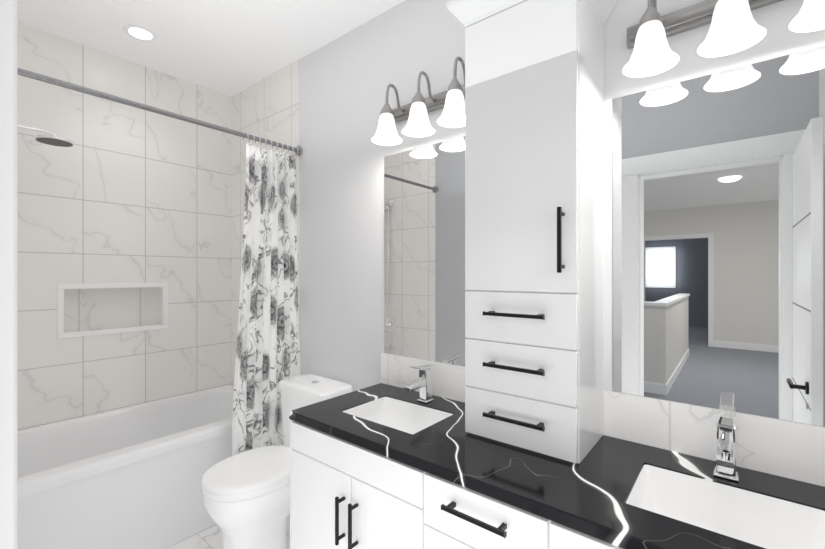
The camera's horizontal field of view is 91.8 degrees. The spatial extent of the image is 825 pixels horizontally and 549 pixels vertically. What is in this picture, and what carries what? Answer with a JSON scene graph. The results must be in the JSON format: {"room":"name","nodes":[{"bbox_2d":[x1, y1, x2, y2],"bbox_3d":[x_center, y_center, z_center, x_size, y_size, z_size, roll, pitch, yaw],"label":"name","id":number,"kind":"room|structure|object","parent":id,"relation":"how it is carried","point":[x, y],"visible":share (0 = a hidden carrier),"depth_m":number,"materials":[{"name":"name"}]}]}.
{"room":"bathroom","nodes":[
{"label":"bathroom","id":0,"kind":"room"},
{"bbox_2d":[17,22,232,430],"bbox_3d":[-1.870,0.030,2.492,0.120,2.740,1.470,0,0,39],"label":"wall","id":1,"kind":"structure","parent":0,"point":[120,193],"depth_m":2.47,"materials":[{"name":"tile"}]},
{"bbox_2d":[57,282,167,338],"bbox_3d":[-1.851,0.207,2.490,0.100,0.309,0.564,0,0,39],"label":"trim","id":2,"kind":"structure","parent":1,"relation":"attached to","point":[163,286],"depth_m":2.43,"materials":[{"name":"white tile"}]},
{"bbox_2d":[17,0,404,96],"bbox_3d":[-3.052,-1.390,-3.050,7.000,0.100,11.820,0,0,39],"label":"ceiling","id":3,"kind":"structure","parent":0,"point":[230,48],"depth_m":2.19,"materials":[{"name":"white paint"}]},
{"bbox_2d":[123,25,156,41],"bbox_3d":[-1.510,-1.337,2.221,0.158,0.006,0.158,0,0,39],"label":"recessed light","id":4,"kind":"object","parent":3,"relation":"in","point":[139,33],"visible":1,"depth_m":2.22,"materials":[{"name":"white"}]},
{"bbox_2d":[166,514,289,548],"bbox_3d":[-0.520,1.450,1.441,3.540,0.100,1.650,0,0,39],"label":"floor","id":5,"kind":"structure","parent":0,"point":[210,538],"depth_m":2.10,"materials":[{"name":"tile"}]},
{"bbox_2d":[17,384,233,548],"bbox_3d":[-1.510,1.109,2.201,0.794,0.579,1.446,0,0,39],"label":"bathtub","id":6,"kind":"object","parent":5,"relation":"on","point":[129,477],"visible":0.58,"depth_m":2.00,"materials":[{"name":"white ceramic"}]},
{"bbox_2d":[201,374,351,548],"bbox_3d":[-0.688,0.994,2.014,0.428,0.810,0.688,0,0,39],"label":"toilet","id":7,"kind":"object","parent":5,"relation":"on","point":[246,497],"visible":0.73,"depth_m":1.84,"materials":[{"name":"white ceramic"}]},
{"bbox_2d":[289,417,636,548],"bbox_3d":[0.340,0.995,1.272,1.744,0.809,0.589,0,0,39],"label":"bathroom vanity","id":8,"kind":"object","parent":5,"relation":"on","point":[398,457],"depth_m":1.25,"materials":[{"name":"white"}]},
{"bbox_2d":[289,381,824,548],"bbox_3d":[0.351,0.573,1.289,1.748,0.035,0.549,0,0,39],"label":"countertop","id":9,"kind":"structure","parent":8,"relation":"on","point":[636,527],"depth_m":1.10,"materials":[{"name":"black stone"}]},
{"bbox_2d":[341,397,456,436],"bbox_3d":[-0.062,0.642,1.611,0.378,0.166,0.267,0,0,39],"label":"sink","id":10,"kind":"object","parent":9,"relation":"in","point":[419,419],"depth_m":1.73,"materials":[{"name":"white ceramic"}]},
{"bbox_2d":[401,361,436,404],"bbox_3d":[0.025,0.471,1.719,0.054,0.167,0.155,0,0,39],"label":"faucet","id":11,"kind":"object","parent":9,"relation":"on","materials":[{"name":"silver metal"}]},
{"bbox_2d":[446,0,617,463],"bbox_3d":[0.408,-0.194,1.374,0.470,1.496,0.343,0,0,39],"label":"cabinet","id":12,"kind":"object","parent":9,"relation":"on","point":[539,242],"visible":1,"depth_m":1.27,"materials":[{"name":"white wood"}]},
{"bbox_2d":[625,461,824,548],"bbox_3d":[0.747,0.642,0.958,0.378,0.166,0.267,0,0,39],"label":"sink","id":13,"kind":"object","parent":9,"relation":"in","point":[747,514],"depth_m":1.05,"materials":[{"name":"white ceramic"}]},
{"bbox_2d":[713,409,740,480],"bbox_3d":[0.835,0.471,1.066,0.054,0.167,0.155,0,0,39],"label":"faucet","id":14,"kind":"object","parent":9,"relation":"on","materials":[{"name":"silver metal"}]},
{"bbox_2d":[233,0,824,391],"bbox_3d":[-0.040,0.030,2.037,3.540,2.740,0.120,0,0,39],"label":"wall","id":15,"kind":"structure","parent":0,"point":[346,79],"depth_m":2.12,"materials":[{"name":"white paint"}]},
{"bbox_2d":[231,60,298,383],"bbox_3d":[-1.037,-0.261,2.759,0.840,2.159,0.008,0,0,39],"label":"tile","id":16,"kind":"structure","parent":15,"relation":"attached to","point":[267,108],"depth_m":2.81,"materials":[{"name":"white tile"}]},
{"bbox_2d":[371,56,464,145],"bbox_3d":[0.048,-0.751,1.748,0.540,0.272,0.216,0,0,39],"label":"sconce","id":17,"kind":"object","parent":15,"relation":"attached to","point":[420,107],"visible":0.98,"depth_m":1.75,"materials":[{"name":"white glass"}]},
{"bbox_2d":[384,136,466,365],"bbox_3d":[0.113,-0.101,1.832,0.654,0.999,0.005,0,0,39],"label":"mirror","id":18,"kind":"object","parent":15,"relation":"attached to","point":[424,253],"visible":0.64,"depth_m":1.87,"materials":[{"name":"clear glass"}]},
{"bbox_2d":[613,46,824,426],"bbox_3d":[0.937,-0.101,1.167,0.646,0.999,0.005,0,0,39],"label":"mirror","id":19,"kind":"object","parent":15,"relation":"attached to","point":[718,240],"visible":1,"depth_m":1.18,"materials":[{"name":"clear glass"}]},
{"bbox_2d":[623,0,824,76],"bbox_3d":[0.866,-0.751,1.089,0.540,0.272,0.216,0,0,39],"label":"sconce","id":20,"kind":"object","parent":15,"relation":"attached to","point":[735,27],"visible":1,"depth_m":1.12,"materials":[{"name":"white glass"}]},
{"bbox_3d":[-1.038,0.030,0.799,3.540,2.740,0.120,0,0,39],"label":"wall","id":21,"kind":"structure","parent":0,"visible":0},
{"bbox_2d":[0,0,16,548],"bbox_3d":[-0.131,0.318,0.067,0.926,2.164,0.172,0,0,39],"label":"door frame","id":22,"kind":"structure","parent":21,"relation":"attached to","point":[8,274],"depth_m":0.35,"materials":[{"name":"white wood"}]},
{"bbox_3d":[-1.955,-0.261,1.621,0.840,2.159,0.008,0,0,39],"label":"tile","id":23,"kind":"structure","parent":21,"relation":"attached to","visible":0},
{"bbox_2d":[17,124,74,146],"bbox_3d":[-1.905,-0.199,1.892,0.473,1.074,0.156,0,0,-44],"label":"shower head","id":24,"kind":"object","parent":23,"relation":"attached to","point":[52,138],"visible":0.98,"depth_m":1.97},
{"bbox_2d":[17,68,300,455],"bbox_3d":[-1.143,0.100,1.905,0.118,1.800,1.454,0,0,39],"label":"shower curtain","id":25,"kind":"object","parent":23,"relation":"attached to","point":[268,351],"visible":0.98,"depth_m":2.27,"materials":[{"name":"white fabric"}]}
]}

